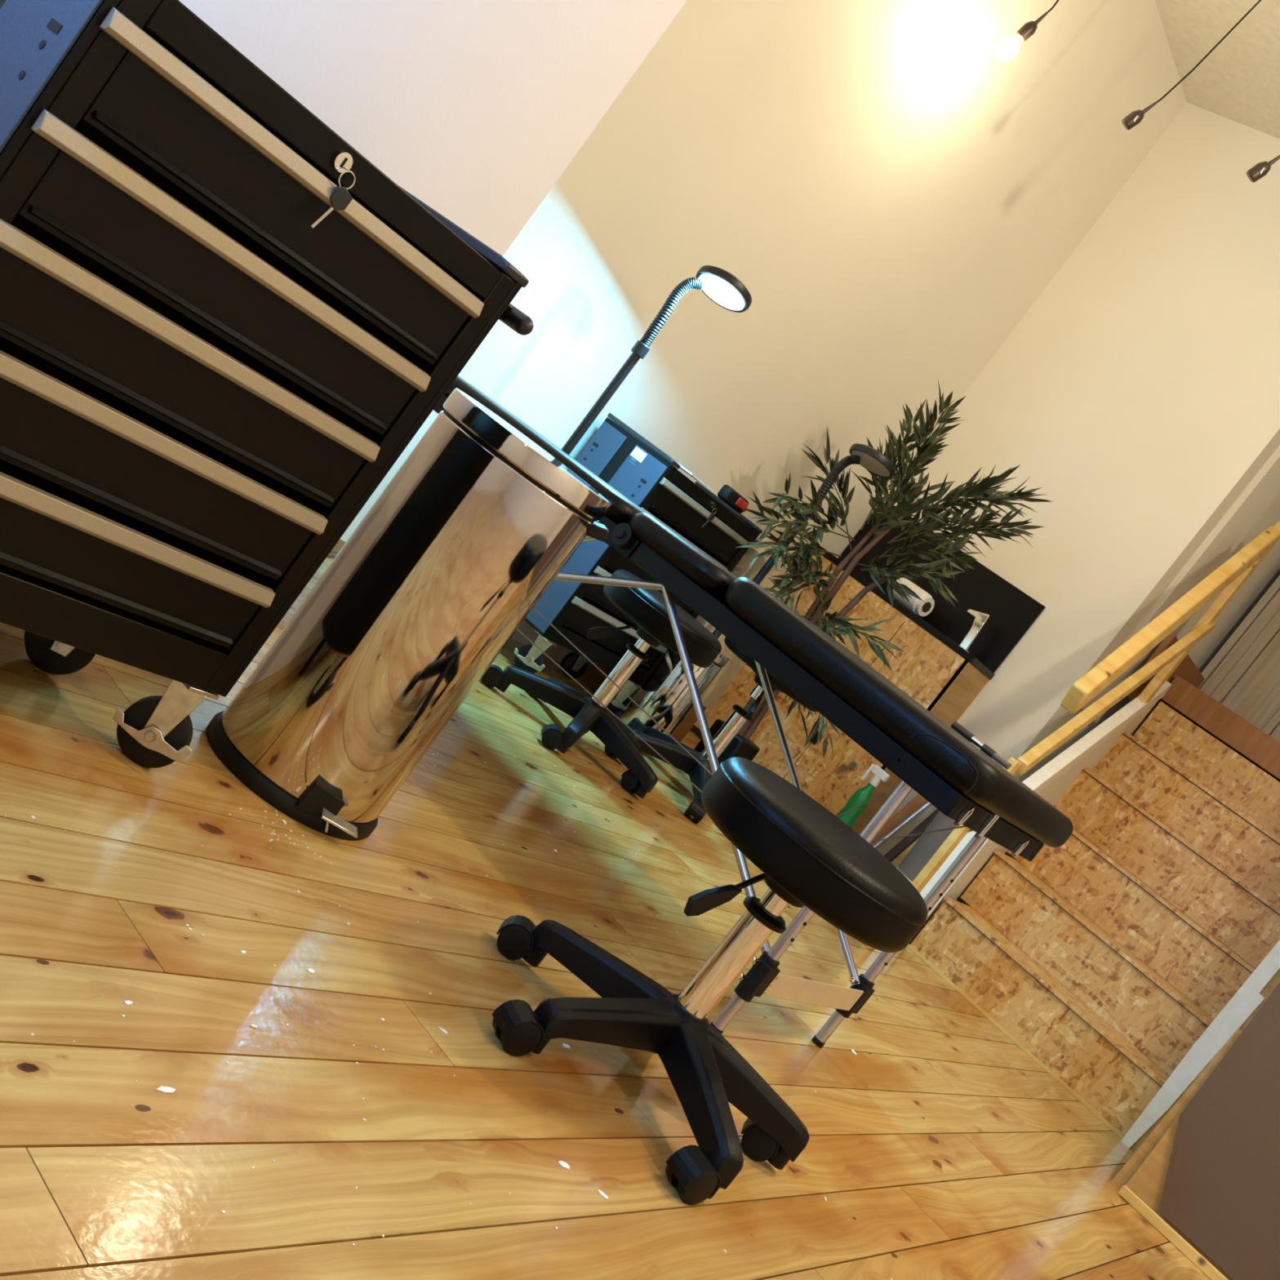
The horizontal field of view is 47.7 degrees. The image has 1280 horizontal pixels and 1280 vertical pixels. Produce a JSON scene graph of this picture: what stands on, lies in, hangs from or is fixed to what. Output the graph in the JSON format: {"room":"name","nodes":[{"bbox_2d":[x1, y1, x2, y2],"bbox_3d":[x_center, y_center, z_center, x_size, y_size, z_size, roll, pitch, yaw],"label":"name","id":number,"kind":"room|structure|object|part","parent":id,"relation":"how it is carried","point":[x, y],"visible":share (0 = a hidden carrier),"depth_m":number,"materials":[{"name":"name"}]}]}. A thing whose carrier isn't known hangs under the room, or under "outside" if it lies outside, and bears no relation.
{"room":"service shop","nodes":[
{"label":"service shop","id":0,"kind":"room"},
{"bbox_2d":[178,0,686,256],"bbox_3d":[-0.919,-1.844,0.540,0.150,3.210,4.360,41,7,34],"label":"wall","id":1,"kind":"structure","parent":0,"point":[476,109],"depth_m":2.15,"materials":[{"name":"paint"}]},
{"bbox_2d":[0,558,1210,1279],"bbox_3d":[0.198,0.840,1.907,6.315,0.018,9.198,41,7,34],"label":"floor","id":2,"kind":"structure","parent":0,"point":[940,1148],"depth_m":1.87,"materials":[{"name":"brown wood"}]},
{"bbox_2d":[124,1000,133,1004],"bbox_3d":[-0.503,0.357,1.423,0.005,0.001,0.011,39,6,23],"label":"flake","id":3,"kind":"object","parent":2,"relation":"on","point":[126,1002],"visible":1,"depth_m":1.42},
{"bbox_2d":[155,1086,175,1093],"bbox_3d":[-0.438,0.416,1.338,0.008,0.001,0.024,41,7,34],"label":"flake","id":4,"kind":"object","parent":2,"relation":"on","point":[162,1089],"visible":1,"depth_m":1.34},
{"bbox_2d":[0,0,533,768],"bbox_3d":[-0.627,-0.300,1.775,0.351,0.831,0.735,41,7,34],"label":"base cabinet","id":5,"kind":"object","parent":2,"relation":"on","point":[224,326],"visible":1,"depth_m":1.66,"materials":[{"name":"black metal"}]},
{"bbox_3d":[-0.780,-0.454,1.476,0.316,0.650,0.004,41,7,34],"label":"plate","id":6,"kind":"part","parent":5,"relation":"part of","materials":[{"name":"blue metal"}]},
{"bbox_3d":[-0.652,-0.103,1.678,0.015,0.096,0.557,41,7,34],"label":"drawer","id":7,"kind":"part","parent":5,"relation":"part of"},
{"bbox_3d":[-0.651,0.127,1.924,0.112,0.034,0.003,36,5,-9],"label":"brake lever","id":8,"kind":"part","parent":5,"relation":"part of","materials":[{"name":"metal"}]},
{"bbox_3d":[-0.583,-0.195,1.667,0.015,0.103,0.557,41,7,34],"label":"drawer","id":9,"kind":"part","parent":5,"relation":"part of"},
{"bbox_3d":[-0.512,-0.288,1.656,0.015,0.101,0.557,41,7,34],"label":"drawer","id":10,"kind":"part","parent":5,"relation":"part of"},
{"bbox_3d":[-0.444,-0.379,1.645,0.015,0.096,0.557,41,7,34],"label":"drawer","id":11,"kind":"part","parent":5,"relation":"part of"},
{"bbox_3d":[-0.375,-0.470,1.634,0.015,0.100,0.557,41,7,34],"label":"drawer","id":12,"kind":"part","parent":5,"relation":"part of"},
{"bbox_3d":[-0.356,-0.473,1.620,0.002,0.032,0.012,41,7,34],"label":"key blade","id":13,"kind":"part","parent":5,"relation":"part of","materials":[{"name":"metal"}]},
{"bbox_3d":[-0.236,-0.495,2.035,0.277,0.027,0.027,41,7,34],"label":"push handle","id":14,"kind":"part","parent":5,"relation":"part of","materials":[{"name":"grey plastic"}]},
{"bbox_2d":[307,968,314,973],"bbox_3d":[-0.397,0.399,1.744,0.007,0.001,0.012,41,7,34],"label":"flake","id":15,"kind":"object","parent":2,"relation":"on","point":[311,971],"visible":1,"depth_m":1.74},
{"bbox_2d":[206,387,611,840],"bbox_3d":[-0.346,-0.031,2.241,0.335,0.652,0.306,41,7,34],"label":"pedal bin","id":16,"kind":"object","parent":2,"relation":"on","point":[477,522],"visible":1,"depth_m":2.13,"materials":[{"name":"silver metal"}]},
{"bbox_3d":[-0.171,-0.284,2.221,0.297,0.036,0.297,41,7,34],"label":"lid","id":17,"kind":"part","parent":16,"relation":"part of","materials":[{"name":"metal"}]},
{"bbox_2d":[438,1026,447,1034],"bbox_3d":[-0.251,0.497,1.843,0.014,0.001,0.005,38,6,11],"label":"flake","id":18,"kind":"object","parent":2,"relation":"on","point":[441,1028],"visible":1,"depth_m":1.84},
{"bbox_2d":[4,722,892,1279],"bbox_3d":[-0.167,0.479,2.528,1.342,0.001,2.985,37,5,-4],"label":"paint dust","id":19,"kind":"object","parent":2,"relation":"on","point":[33,817],"visible":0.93,"depth_m":1.77,"materials":[{"name":"white paint"}]},
{"bbox_2d":[557,1160,569,1169],"bbox_3d":[-0.091,0.629,1.737,0.018,0.001,0.011,34,6,-32],"label":"flake","id":20,"kind":"object","parent":2,"relation":"on","point":[562,1164],"visible":1,"depth_m":1.74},
{"bbox_2d":[562,1043,570,1048],"bbox_3d":[-0.105,0.580,2.067,0.017,0.001,0.008,31,8,-47],"label":"flake","id":21,"kind":"object","parent":2,"relation":"on","point":[566,1046],"visible":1,"depth_m":2.06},
{"bbox_2d":[481,569,721,798],"bbox_3d":[-0.088,0.062,4.014,0.564,0.479,0.559,34,6,-26],"label":"stool","id":22,"kind":"object","parent":2,"relation":"on","point":[646,608],"visible":0.94,"depth_m":3.93,"materials":[{"name":"black plastic"}]},
{"bbox_3d":[-0.255,0.141,3.969,0.256,0.097,0.091,34,6,-26],"label":"leg","id":23,"kind":"part","parent":22,"relation":"part of","materials":[{"name":"black plastic"}]},
{"bbox_3d":[-0.202,0.161,4.128,0.060,0.097,0.253,33,7,-34],"label":"leg","id":24,"kind":"part","parent":22,"relation":"part of","materials":[{"name":"black plastic"}]},
{"bbox_3d":[-0.159,0.225,3.871,0.060,0.097,0.253,37,5,2],"label":"leg","id":25,"kind":"part","parent":22,"relation":"part of","materials":[{"name":"black plastic"}]},
{"bbox_3d":[-0.043,0.301,3.963,0.253,0.097,0.060,39,6,20],"label":"leg","id":26,"kind":"part","parent":22,"relation":"part of","materials":[{"name":"black plastic"}]},
{"bbox_3d":[-0.070,0.262,4.122,0.060,0.097,0.253,41,7,38],"label":"leg","id":27,"kind":"part","parent":22,"relation":"part of","materials":[{"name":"black plastic"}]},
{"bbox_3d":[-0.031,-0.033,3.976,0.064,0.060,0.009,36,5,-10],"label":"lever","id":28,"kind":"part","parent":22,"relation":"part of","materials":[{"name":"black plastic"}]},
{"bbox_3d":[0.027,-0.013,3.984,0.140,0.038,0.140,34,6,-26],"label":"seat plate","id":29,"kind":"part","parent":22,"relation":"part of","materials":[{"name":"black plastic"}]},
{"bbox_3d":[0.064,-0.062,3.978,0.368,0.092,0.368,34,6,-26],"label":"seat","id":30,"kind":"part","parent":22,"relation":"part of","materials":[{"name":"black leather"}]},
{"bbox_2d":[597,1189,608,1199],"bbox_3d":[-0.045,0.665,1.736,0.017,0.001,0.008,38,6,12],"label":"flake","id":31,"kind":"object","parent":2,"relation":"on","point":[600,1192],"visible":1,"depth_m":1.74,"materials":[{"name":"white paint"}]},
{"bbox_2d":[513,413,762,713],"bbox_3d":[-0.054,-0.202,4.746,0.339,0.802,0.710,41,7,34],"label":"base cabinet","id":32,"kind":"object","parent":2,"relation":"on","point":[633,468],"visible":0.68,"depth_m":4.48,"materials":[{"name":"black metal"}]},
{"bbox_3d":[-0.343,0.061,4.453,0.108,0.033,0.003,37,5,0],"label":"brake lever","id":33,"kind":"part","parent":32,"relation":"part of","materials":[{"name":"metal"}]},
{"bbox_3d":[-0.201,-0.351,4.458,0.305,0.627,0.004,41,7,34],"label":"plate","id":34,"kind":"part","parent":32,"relation":"part of","materials":[{"name":"metal"}]},
{"bbox_3d":[-0.011,-0.100,4.641,0.015,0.099,0.538,41,7,34],"label":"drawer","id":35,"kind":"part","parent":32,"relation":"part of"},
{"bbox_3d":[-0.078,-0.012,4.652,0.015,0.093,0.538,41,7,34],"label":"drawer","id":36,"kind":"part","parent":32,"relation":"part of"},
{"bbox_3d":[-0.077,0.210,4.890,0.108,0.033,0.003,36,5,-9],"label":"brake lever","id":37,"kind":"part","parent":32,"relation":"part of","materials":[{"name":"metal"}]},
{"bbox_3d":[0.057,-0.191,4.631,0.015,0.098,0.538,41,7,34],"label":"drawer","id":38,"kind":"part","parent":32,"relation":"part of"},
{"bbox_2d":[675,461,715,493],"bbox_3d":[0.124,-0.554,4.599,0.226,0.006,0.170,40,6,29],"label":"paper sheet","id":39,"kind":"object","parent":32,"relation":"on","point":[682,468],"visible":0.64,"depth_m":4.53,"materials":[{"name":"white paper"}]},
{"bbox_3d":[0.189,-0.366,4.610,0.015,0.096,0.538,41,7,34],"label":"drawer","id":40,"kind":"part","parent":32,"relation":"part of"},
{"bbox_2d":[717,484,748,513],"bbox_3d":[0.310,-0.456,4.731,0.051,0.050,0.155,41,7,34],"label":"tool","id":41,"kind":"object","parent":32,"relation":"on","point":[728,495],"visible":0.98,"depth_m":4.69,"materials":[{"name":"black plastic"}]},
{"bbox_2d":[560,265,751,454],"bbox_3d":[-0.187,-0.521,4.021,0.269,1.286,0.261,41,7,34],"label":"floor lamp","id":42,"kind":"object","parent":2,"relation":"on","point":[719,285],"visible":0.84,"depth_m":3.97,"materials":[{"name":"grey plastic"}]},
{"bbox_2d":[698,274,744,310],"bbox_3d":[0.224,-0.954,3.972,0.144,0.043,0.144,41,7,34],"label":"diffuser","id":43,"kind":"object","parent":42,"relation":"attached to","point":[725,291],"depth_m":3.95,"materials":[{"name":"white plastic"}]},
{"bbox_2d":[616,648,729,736],"bbox_3d":[0.112,0.171,4.774,0.199,0.402,0.225,41,7,34],"label":"pedal bin","id":44,"kind":"object","parent":2,"relation":"on","point":[664,695],"visible":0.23,"depth_m":4.70,"materials":[{"name":"silver metal"}]},
{"bbox_3d":[0.215,0.021,4.758,0.180,0.036,0.180,41,7,34],"label":"lid","id":45,"kind":"part","parent":44,"relation":"part of","materials":[{"name":"metal"}]},
{"bbox_2d":[579,547,804,742],"bbox_3d":[0.181,-0.035,5.189,0.320,0.735,0.375,41,7,34],"label":"base cabinet","id":46,"kind":"object","parent":2,"relation":"on","point":[593,677],"visible":0.21,"depth_m":5.14,"materials":[{"name":"brown wood"}]},
{"bbox_2d":[326,375,1073,1048],"bbox_3d":[-0.051,0.065,3.172,1.855,0.678,0.581,41,7,34],"label":"massage table","id":47,"kind":"object","parent":2,"relation":"on","point":[931,759],"visible":0.73,"depth_m":2.68,"materials":[{"name":"black leather"}]},
{"bbox_3d":[-0.181,-0.350,3.390,0.919,0.065,0.520,41,7,34],"label":"frame","id":48,"kind":"part","parent":47,"relation":"part of","materials":[{"name":"black plastic"}]},
{"bbox_2d":[444,375,669,528],"bbox_3d":[-0.185,-0.416,3.415,0.894,0.066,0.580,41,7,34],"label":"cushion","id":49,"kind":"object","parent":47,"relation":"on","point":[621,510],"depth_m":3.08,"materials":[{"name":"black leather"}]},
{"bbox_3d":[-0.036,-0.213,2.925,0.048,0.048,0.026,41,7,34],"label":"adjuster knob","id":50,"kind":"part","parent":47,"relation":"part of","materials":[{"name":"black plastic"}]},
{"bbox_2d":[628,512,737,602],"bbox_3d":[0.197,-0.107,3.082,0.282,0.057,0.580,41,7,34],"label":"cushion","id":51,"kind":"object","parent":47,"relation":"on","point":[700,575],"depth_m":2.84,"materials":[{"name":"black leather"}]},
{"bbox_3d":[0.303,0.471,2.554,0.024,0.560,0.024,41,7,34],"label":"leg","id":52,"kind":"part","parent":47,"relation":"part of","materials":[{"name":"metal"}]},
{"bbox_3d":[0.390,0.120,2.889,0.855,0.045,0.520,41,7,34],"label":"frame","id":53,"kind":"part","parent":47,"relation":"part of","materials":[{"name":"black plastic"}]},
{"bbox_2d":[724,577,1073,847],"bbox_3d":[0.506,0.143,2.812,0.667,0.068,0.580,41,7,34],"label":"cushion","id":54,"kind":"object","parent":47,"relation":"on","point":[948,759],"depth_m":2.57,"materials":[{"name":"black leather"}]},
{"bbox_3d":[0.533,0.599,2.935,0.024,0.560,0.024,41,7,34],"label":"leg","id":55,"kind":"part","parent":47,"relation":"part of","materials":[{"name":"metal"}]},
{"bbox_2d":[951,720,1011,769],"bbox_3d":[0.702,0.217,2.981,0.150,0.017,0.017,41,7,34],"label":"marker pen","id":56,"kind":"object","parent":47,"relation":"on","point":[955,726],"visible":1,"depth_m":2.98,"materials":[{"name":"black plastic"}]},
{"bbox_2d":[492,756,927,1204],"bbox_3d":[0.098,0.429,2.102,0.559,0.479,0.564,41,7,34],"label":"stool","id":57,"kind":"object","parent":2,"relation":"on","point":[807,856],"visible":1,"depth_m":2.01,"materials":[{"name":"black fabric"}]},
{"bbox_3d":[-0.055,0.502,2.188,0.253,0.097,0.060,40,6,26],"label":"leg","id":58,"kind":"part","parent":57,"relation":"part of","materials":[{"name":"black plastic"}]},
{"bbox_3d":[-0.042,0.531,2.025,0.253,0.097,0.060,31,8,-46],"label":"leg","id":59,"kind":"part","parent":57,"relation":"part of","materials":[{"name":"black plastic"}]},
{"bbox_3d":[0.088,0.632,2.001,0.060,0.097,0.253,34,6,-28],"label":"leg","id":60,"kind":"part","parent":57,"relation":"part of","materials":[{"name":"black plastic"}]},
{"bbox_3d":[0.167,0.342,2.062,0.064,0.060,0.009,32,7,-40],"label":"lever","id":61,"kind":"part","parent":57,"relation":"part of","materials":[{"name":"black plastic"}]},
{"bbox_3d":[0.155,0.665,2.149,0.253,0.097,0.060,36,5,-10],"label":"leg","id":62,"kind":"part","parent":57,"relation":"part of","materials":[{"name":"black plastic"}]},
{"bbox_3d":[0.216,0.353,2.098,0.140,0.038,0.140,41,7,34],"label":"seat plate","id":63,"kind":"part","parent":57,"relation":"part of","materials":[{"name":"black plastic"}]},
{"bbox_3d":[0.253,0.304,2.092,0.368,0.092,0.368,41,7,34],"label":"seat","id":64,"kind":"part","parent":57,"relation":"part of","materials":[{"name":"black leather"}]},
{"bbox_2d":[630,636,817,824],"bbox_3d":[0.269,0.247,4.396,0.559,0.539,0.564,35,6,-20],"label":"stool","id":65,"kind":"object","parent":2,"relation":"on","point":[667,747],"visible":0.41,"depth_m":4.38,"materials":[{"name":"black plastic"}]},
{"bbox_3d":[0.072,0.337,4.393,0.253,0.097,0.060,34,6,-28],"label":"leg","id":66,"kind":"part","parent":65,"relation":"part of","materials":[{"name":"black plastic"}]},
{"bbox_3d":[0.101,0.339,4.556,0.060,0.097,0.253,31,8,-46],"label":"leg","id":67,"kind":"part","parent":65,"relation":"part of","materials":[{"name":"black plastic"}]},
{"bbox_3d":[0.187,0.432,4.319,0.060,0.097,0.253,36,5,-10],"label":"leg","id":68,"kind":"part","parent":65,"relation":"part of","materials":[{"name":"black plastic"}]},
{"bbox_3d":[0.375,0.150,4.368,0.009,0.060,0.064,37,5,-4],"label":"lever","id":69,"kind":"part","parent":65,"relation":"part of","materials":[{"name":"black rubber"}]},
{"bbox_3d":[0.386,0.129,4.425,0.140,0.038,0.140,35,6,-20],"label":"seat plate","id":70,"kind":"part","parent":65,"relation":"part of","materials":[{"name":"black plastic"}]},
{"bbox_3d":[0.423,0.080,4.419,0.368,0.092,0.368,35,6,-20],"label":"seat","id":71,"kind":"part","parent":65,"relation":"part of","materials":[{"name":"black leather"}]},
{"bbox_2d":[614,443,896,718],"bbox_3d":[0.379,-0.164,4.878,0.263,1.235,0.240,41,7,34],"label":"floor lamp","id":72,"kind":"object","parent":2,"relation":"on","point":[872,460],"visible":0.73,"depth_m":4.83,"materials":[{"name":"grey plastic"}]},
{"bbox_2d":[851,450,889,476],"bbox_3d":[0.768,-0.587,4.822,0.145,0.030,0.146,41,7,34],"label":"diffuser","id":73,"kind":"object","parent":72,"relation":"attached to","point":[872,460],"depth_m":4.80,"materials":[{"name":"white plastic"}]},
{"bbox_2d":[690,542,995,834],"bbox_3d":[0.746,0.225,5.684,0.852,0.905,0.273,41,7,34],"label":"cabinet","id":74,"kind":"object","parent":2,"relation":"on","point":[941,676],"visible":0.53,"depth_m":5.49,"materials":[{"name":"brown wood"}]},
{"bbox_2d":[810,542,995,679],"bbox_3d":[1.015,-0.122,5.651,0.852,0.026,0.252,41,7,34],"label":"countertop","id":75,"kind":"structure","parent":74,"relation":"on","point":[922,624],"depth_m":5.47,"materials":[{"name":"brown wood"}]},
{"bbox_2d":[893,577,934,616],"bbox_3d":[1.056,-0.163,5.601,0.096,0.096,0.167,32,7,-42],"label":"paper roll","id":76,"kind":"object","parent":74,"relation":"on","point":[924,607],"visible":0.86,"depth_m":5.55,"materials":[{"name":"white paper"}]},
{"bbox_3d":[1.003,0.461,5.465,0.020,0.878,0.248,41,7,34],"label":"panel","id":77,"kind":"part","parent":74,"relation":"part of","materials":[{"name":"brown wood"}]},
{"bbox_2d":[958,608,991,653],"bbox_3d":[1.256,-0.042,5.494,0.106,0.163,0.052,41,7,34],"label":"tap","id":78,"kind":"object","parent":74,"relation":"on","point":[981,620],"visible":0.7,"depth_m":5.47,"materials":[{"name":"silver metal"}]},
{"bbox_2d":[835,764,889,827],"bbox_3d":[0.745,0.614,5.152,0.082,0.385,0.074,41,7,34],"label":"spray bottle","id":79,"kind":"object","parent":2,"relation":"on","point":[863,795],"visible":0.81,"depth_m":5.12,"materials":[{"name":"green plastic"}]},
{"bbox_2d":[835,782,875,827],"bbox_3d":[0.728,0.641,5.152,0.074,0.320,0.074,41,7,34],"label":"bottle","id":80,"kind":"object","parent":79,"relation":"attached to","point":[863,795],"depth_m":5.12,"materials":[{"name":"green plastic"}]},
{"bbox_2d":[693,381,1055,765],"bbox_3d":[0.638,-0.171,4.819,0.852,1.567,0.682,37,5,-4],"label":"potted plant","id":81,"kind":"object","parent":2,"relation":"on","point":[740,746],"visible":0.9,"depth_m":4.81,"materials":[{"name":"green plant"}]},
{"bbox_2d":[693,719,759,765],"bbox_3d":[0.283,0.401,4.991,0.140,0.200,0.140,41,7,34],"label":"pot","id":82,"kind":"object","parent":81,"relation":"attached to","point":[740,746],"depth_m":4.94,"materials":[{"name":"black plastic"}]},
{"bbox_3d":[0.549,-0.022,4.950,0.083,0.901,0.031,36,6,-13],"label":"stem","id":83,"kind":"part","parent":81,"relation":"part of","materials":[{"name":"brown plant"}]},
{"bbox_3d":[0.587,-0.035,4.927,0.066,0.972,0.057,41,7,34],"label":"stem","id":84,"kind":"part","parent":81,"relation":"part of","materials":[{"name":"brown plant"}]},
{"bbox_3d":[0.614,0.045,4.947,0.132,0.874,0.038,37,5,3],"label":"stem","id":85,"kind":"part","parent":81,"relation":"part of","materials":[{"name":"brown plant"}]},
{"bbox_2d":[870,793,928,845],"bbox_3d":[0.964,0.666,5.378,0.206,0.527,0.047,31,8,-46],"label":"board","id":86,"kind":"object","parent":2,"relation":"on","point":[918,801],"visible":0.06,"depth_m":5.37,"materials":[{"name":"brown wood"}]},
{"bbox_2d":[872,801,932,848],"bbox_3d":[0.952,0.676,5.267,0.167,0.493,0.020,34,6,-27],"label":"metal pipe","id":87,"kind":"object","parent":2,"relation":"on","point":[927,804],"visible":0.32,"depth_m":5.26,"materials":[{"name":"metal"}]},
{"bbox_2d":[891,839,918,866],"bbox_3d":[1.032,0.739,5.301,0.203,0.506,0.030,31,8,-46],"label":"board","id":88,"kind":"object","parent":2,"relation":"on","point":[898,860],"visible":0.02,"depth_m":5.28,"materials":[{"name":"brown wood"}]},
{"bbox_2d":[884,808,939,862],"bbox_3d":[1.028,0.715,5.372,0.203,0.526,0.032,31,8,-46],"label":"board","id":89,"kind":"object","parent":2,"relation":"on","point":[905,842],"visible":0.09,"depth_m":5.36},
{"bbox_2d":[896,810,973,883],"bbox_3d":[0.977,0.787,4.929,0.184,0.430,0.184,41,7,34],"label":"board","id":90,"kind":"object","parent":2,"relation":"on","point":[927,844],"visible":0.12,"depth_m":4.87,"materials":[{"name":"grey plastic"}]},
{"bbox_2d":[896,831,982,953],"bbox_3d":[0.900,0.765,4.466,0.068,0.459,0.050,41,7,34],"label":"post","id":91,"kind":"object","parent":2,"relation":"on","point":[970,835],"visible":0.19,"depth_m":4.44,"materials":[{"name":"paint"}]},
{"bbox_2d":[864,520,1279,1152],"bbox_3d":[1.974,0.563,4.868,1.350,1.990,2.235,41,7,34],"label":"staircase","id":92,"kind":"structure","parent":2,"relation":"on","point":[1184,812],"depth_m":4.86,"materials":[{"name":"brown wood"}]},
{"bbox_3d":[0.884,0.628,4.237,0.026,0.700,0.040,41,7,34],"label":"newel post","id":93,"kind":"part","parent":92,"relation":"part of","materials":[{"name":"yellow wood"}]},
{"bbox_3d":[1.635,0.156,4.854,0.035,0.892,1.507,39,6,23],"label":"rail","id":94,"kind":"part","parent":92,"relation":"part of","materials":[{"name":"yellow wood"}]},
{"bbox_3d":[1.770,-0.102,4.707,0.050,1.031,1.422,39,6,23],"label":"handrail","id":95,"kind":"part","parent":92,"relation":"part of","materials":[{"name":"yellow wood"}]},
{"bbox_3d":[2.143,-0.088,5.444,0.035,0.860,0.040,41,7,34],"label":"post","id":96,"kind":"part","parent":92,"relation":"part of","materials":[{"name":"yellow wood"}]},
{"bbox_2d":[340,0,1186,662],"bbox_3d":[0.320,-1.383,4.528,0.120,3.210,3.690,41,7,34],"label":"wall","id":97,"kind":"structure","parent":0,"point":[891,196],"depth_m":4.78,"materials":[{"name":"beige paint"}]},
{"bbox_2d":[876,102,1279,862],"bbox_3d":[1.604,-0.551,5.656,1.130,3.210,0.100,41,7,34],"label":"wall","id":98,"kind":"structure","parent":0,"point":[1140,389],"depth_m":5.54,"materials":[{"name":"beige paint"}]},
{"bbox_2d":[838,498,1045,673],"bbox_3d":[1.176,-0.227,5.736,0.844,0.316,0.012,41,7,34],"label":"backsplash","id":99,"kind":"structure","parent":98,"relation":"attached to","point":[1012,612],"depth_m":5.64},
{"bbox_2d":[1015,444,1279,882],"bbox_3d":[2.197,-0.128,5.855,0.110,3.210,1.050,41,7,34],"label":"wall","id":100,"kind":"structure","parent":0,"point":[1268,568],"depth_m":6.01,"materials":[{"name":"beige paint"}]},
{"bbox_2d":[1080,445,1279,723],"bbox_3d":[2.384,-0.586,5.502,0.025,2.190,0.260,41,7,34],"label":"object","id":101,"kind":"structure","parent":100,"relation":"attached to","point":[1264,489],"depth_m":5.47,"materials":[{"name":"beige paint"}]},
{"bbox_2d":[1111,1029,1241,1279],"bbox_3d":[2.589,0.479,3.120,1.520,3.190,0.070,41,7,34],"label":"wall","id":102,"kind":"structure","parent":0,"point":[1148,1182],"depth_m":3.60,"materials":[{"name":"brown wood"}]},
{"bbox_2d":[1117,1185,1228,1279],"bbox_3d":[1.643,1.747,3.195,1.425,0.026,0.018,41,7,34],"label":"baseboard","id":103,"kind":"structure","parent":102,"relation":"attached to","point":[1183,1246],"depth_m":3.50,"materials":[{"name":"yellow wood"}]},
{"bbox_2d":[1155,0,1279,138],"bbox_3d":[2.301,-1.602,1.397,6.000,0.100,9.500,41,7,34],"label":"ceiling","id":104,"kind":"structure","parent":0,"point":[1238,81],"depth_m":5.28,"materials":[{"name":"paint"}]},
{"bbox_2d":[995,0,1058,61],"bbox_3d":[1.362,-2.130,4.506,0.068,0.772,0.076,35,6,-18],"label":"pendant lamp","id":105,"kind":"object","parent":104,"relation":"hanging from","point":[1007,48],"visible":1,"depth_m":4.51,"materials":[{"name":"black glass"}]},
{"bbox_3d":[1.153,-1.855,4.543,0.068,0.078,0.068,41,7,34],"label":"bulb","id":106,"kind":"part","parent":105,"relation":"part of","materials":[{"name":"white glass"}]},
{"bbox_2d":[1016,12,1047,42],"bbox_3d":[1.222,-1.921,4.523,0.050,0.108,0.042,41,7,34],"label":"socket","id":107,"kind":"object","parent":105,"relation":"attached to","point":[1028,28],"depth_m":4.51,"materials":[{"name":"black metal"}]},
{"bbox_3d":[1.440,-2.180,4.479,0.023,0.593,0.006,41,7,34],"label":"cord","id":108,"kind":"part","parent":105,"relation":"part of","materials":[{"name":"black rubber"}]},
{"bbox_2d":[1121,0,1261,129],"bbox_3d":[1.772,-1.843,4.433,0.190,0.723,0.042,41,7,34],"label":"pendant lamp","id":109,"kind":"object","parent":104,"relation":"hanging from","point":[1135,117],"visible":1,"depth_m":4.48,"materials":[{"name":"black metal"}]},
{"bbox_2d":[1121,102,1155,129],"bbox_3d":[1.546,-1.633,4.498,0.060,0.106,0.042,41,7,34],"label":"socket","id":110,"kind":"object","parent":109,"relation":"attached to","point":[1135,117],"depth_m":4.49,"materials":[{"name":"black metal"}]},
{"bbox_3d":[1.817,-1.868,4.414,0.139,0.627,0.006,41,7,34],"label":"cord","id":111,"kind":"part","parent":109,"relation":"part of","materials":[{"name":"black rubber"}]},
{"bbox_2d":[1246,155,1279,182],"bbox_3d":[2.042,-1.611,4.192,0.150,0.723,0.042,41,7,34],"label":"pendant lamp","id":112,"kind":"object","parent":104,"relation":"hanging from","point":[1259,171],"visible":1,"depth_m":4.24,"materials":[{"name":"black metal"}]},
{"bbox_2d":[1159,982,1279,1279],"bbox_3d":[2.581,0.457,3.081,1.510,3.156,0.012,41,7,34],"label":"wall","id":113,"kind":"structure","parent":0,"point":[1221,1190],"depth_m":3.51,"materials":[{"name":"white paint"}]},
{"bbox_2d":[1177,711,1279,782],"bbox_3d":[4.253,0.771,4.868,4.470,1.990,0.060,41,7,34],"label":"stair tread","id":114,"kind":"structure","parent":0,"point":[1180,713],"depth_m":6.03,"materials":[{"name":"brown wood"}]},
{"bbox_2d":[1197,575,1279,742],"bbox_3d":[3.298,-0.136,5.691,1.356,1.827,0.032,41,7,34],"label":"cladding","id":115,"kind":"object","parent":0,"point":[1243,676],"depth_m":6.05,"materials":[{"name":"beige wood"}]}
]}

